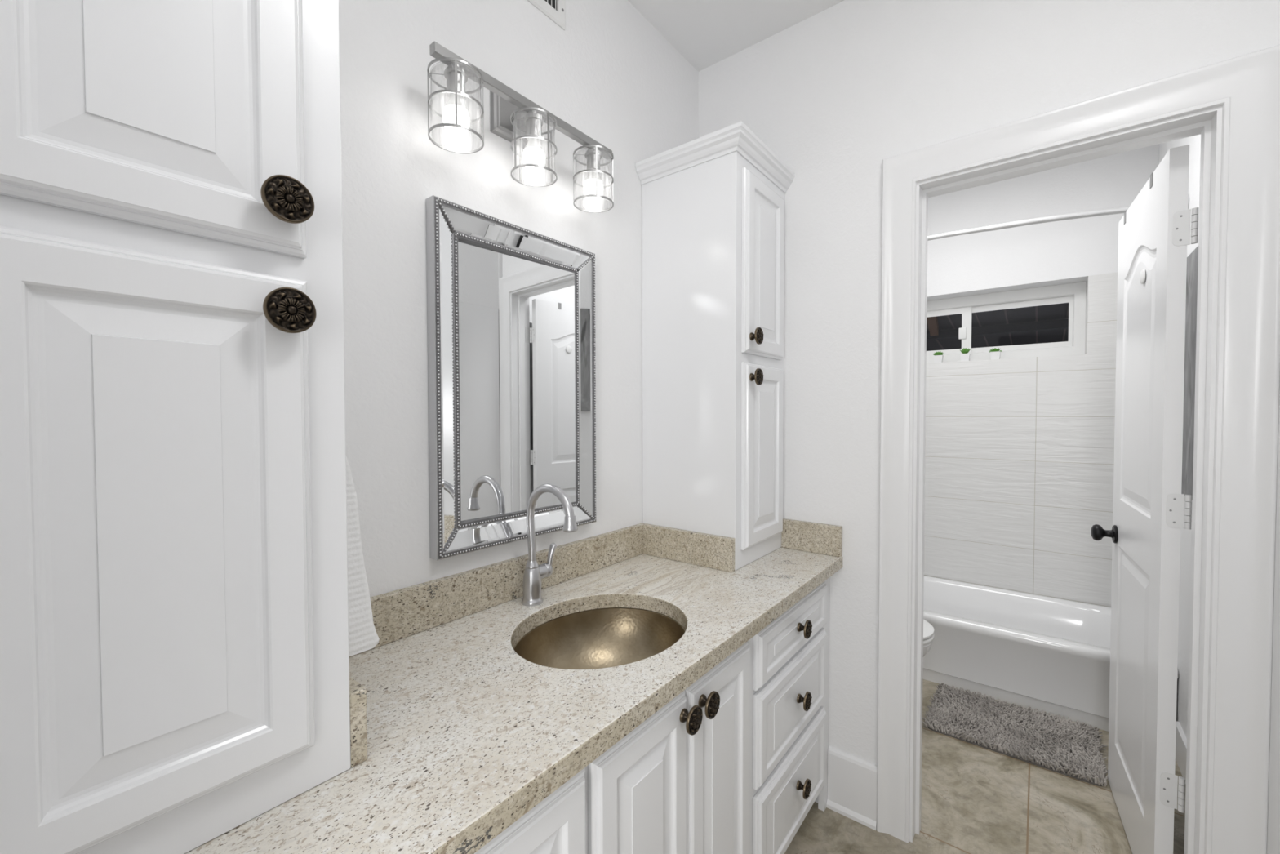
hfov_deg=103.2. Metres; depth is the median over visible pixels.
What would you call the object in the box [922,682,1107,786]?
bath mat
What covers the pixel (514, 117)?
vanity light
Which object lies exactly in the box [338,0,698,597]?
wall
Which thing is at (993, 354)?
pot
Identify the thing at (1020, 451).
wall tile
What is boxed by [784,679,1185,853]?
floor
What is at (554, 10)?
air vent
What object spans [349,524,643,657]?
backsplash
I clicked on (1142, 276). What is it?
disc
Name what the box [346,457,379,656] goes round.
hand towel
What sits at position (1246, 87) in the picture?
trim
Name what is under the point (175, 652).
cabinet
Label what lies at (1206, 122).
trim
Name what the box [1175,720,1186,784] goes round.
baseboard
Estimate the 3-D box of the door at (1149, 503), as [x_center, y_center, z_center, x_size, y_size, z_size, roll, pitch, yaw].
[1.515,0.284,1.555,0.167,2.000,0.633,1,2,38]
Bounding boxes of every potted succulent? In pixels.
[933,351,943,362]
[960,347,970,360]
[988,347,1001,359]
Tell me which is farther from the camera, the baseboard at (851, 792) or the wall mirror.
the baseboard at (851, 792)
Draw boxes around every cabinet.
[0,0,351,853]
[474,577,830,853]
[635,120,795,570]
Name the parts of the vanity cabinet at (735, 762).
door, door, knob, knob, door, drawer, drawer, drawer, knob, knob, knob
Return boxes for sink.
[513,607,684,669]
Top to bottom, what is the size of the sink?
0.159 m
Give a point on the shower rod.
(1117, 210)
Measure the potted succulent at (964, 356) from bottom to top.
0.080 m
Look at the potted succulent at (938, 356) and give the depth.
3.10 m
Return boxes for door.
[1090,144,1198,853]
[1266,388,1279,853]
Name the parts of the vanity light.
lamp shade, bulb, lit globe, wall plate, arm, lamp shade, bulb, lit globe, lamp shade, bulb, lit globe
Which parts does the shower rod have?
rod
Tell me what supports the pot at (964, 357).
on the potted succulent at (964, 356)
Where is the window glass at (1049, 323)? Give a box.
[926,302,1068,351]
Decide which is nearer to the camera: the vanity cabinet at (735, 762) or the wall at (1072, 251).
the vanity cabinet at (735, 762)
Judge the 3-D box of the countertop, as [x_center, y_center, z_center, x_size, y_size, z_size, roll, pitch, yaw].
[-0.110,0.414,1.149,0.564,0.138,1.833,1,2,38]
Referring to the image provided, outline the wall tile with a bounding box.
[924,271,1117,607]
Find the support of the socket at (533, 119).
attached to the vanity light
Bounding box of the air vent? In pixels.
[527,0,565,30]
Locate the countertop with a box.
[185,518,842,853]
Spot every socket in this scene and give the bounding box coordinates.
[444,62,467,100]
[524,110,543,141]
[584,147,601,173]
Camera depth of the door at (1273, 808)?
1.10 m
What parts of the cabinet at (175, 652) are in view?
door, door, knob, knob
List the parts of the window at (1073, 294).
sash, sash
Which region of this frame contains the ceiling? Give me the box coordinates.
[627,0,844,71]
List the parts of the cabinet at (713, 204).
crown moulding, knob, knob, door, door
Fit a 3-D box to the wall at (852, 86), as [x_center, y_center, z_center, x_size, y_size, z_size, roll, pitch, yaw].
[0.852,-0.050,1.625,1.478,2.690,0.120,1,2,38]
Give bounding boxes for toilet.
[923,619,934,656]
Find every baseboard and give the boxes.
[826,746,876,830]
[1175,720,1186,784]
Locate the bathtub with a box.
[922,575,1178,731]
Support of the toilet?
on the floor
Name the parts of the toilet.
bowl, lid, seat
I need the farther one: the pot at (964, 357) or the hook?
the pot at (964, 357)
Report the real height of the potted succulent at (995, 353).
0.068 m
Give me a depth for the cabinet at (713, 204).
1.61 m
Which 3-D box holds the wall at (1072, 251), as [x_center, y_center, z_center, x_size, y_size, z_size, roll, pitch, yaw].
[2.005,-1.115,3.034,1.520,0.630,0.178,1,2,38]
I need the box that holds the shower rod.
[927,195,1189,240]
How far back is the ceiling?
1.74 m
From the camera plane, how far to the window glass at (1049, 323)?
5.49 m
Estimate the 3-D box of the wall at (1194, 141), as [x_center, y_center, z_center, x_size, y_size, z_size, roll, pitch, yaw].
[2.120,-0.058,1.893,0.100,2.690,1.870,1,2,38]
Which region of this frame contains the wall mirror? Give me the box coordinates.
[425,195,595,559]
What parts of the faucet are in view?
spout, handle lever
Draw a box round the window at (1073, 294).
[926,281,1086,363]
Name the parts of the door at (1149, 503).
knob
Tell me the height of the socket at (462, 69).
0.059 m
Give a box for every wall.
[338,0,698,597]
[698,0,1279,764]
[926,143,1159,301]
[1159,133,1200,737]
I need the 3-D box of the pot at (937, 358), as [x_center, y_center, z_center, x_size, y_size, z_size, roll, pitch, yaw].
[1.832,-0.416,3.116,0.048,0.045,0.048,1,2,38]
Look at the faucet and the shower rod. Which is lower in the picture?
the faucet
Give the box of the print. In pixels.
[1181,245,1198,500]
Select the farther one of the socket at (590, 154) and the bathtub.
the bathtub
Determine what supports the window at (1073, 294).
in the wall at (1072, 251)
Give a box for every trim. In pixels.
[876,44,1279,853]
[909,105,1222,853]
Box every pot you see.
[933,355,943,362]
[960,353,970,360]
[990,351,1000,359]
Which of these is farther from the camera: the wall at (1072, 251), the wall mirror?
the wall at (1072, 251)
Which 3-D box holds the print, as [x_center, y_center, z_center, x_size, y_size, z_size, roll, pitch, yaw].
[1.808,-0.178,1.601,0.031,0.865,0.900,1,2,38]
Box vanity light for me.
[426,40,613,213]
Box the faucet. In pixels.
[521,483,577,606]
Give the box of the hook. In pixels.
[1124,172,1153,224]
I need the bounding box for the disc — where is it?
[1139,269,1145,284]

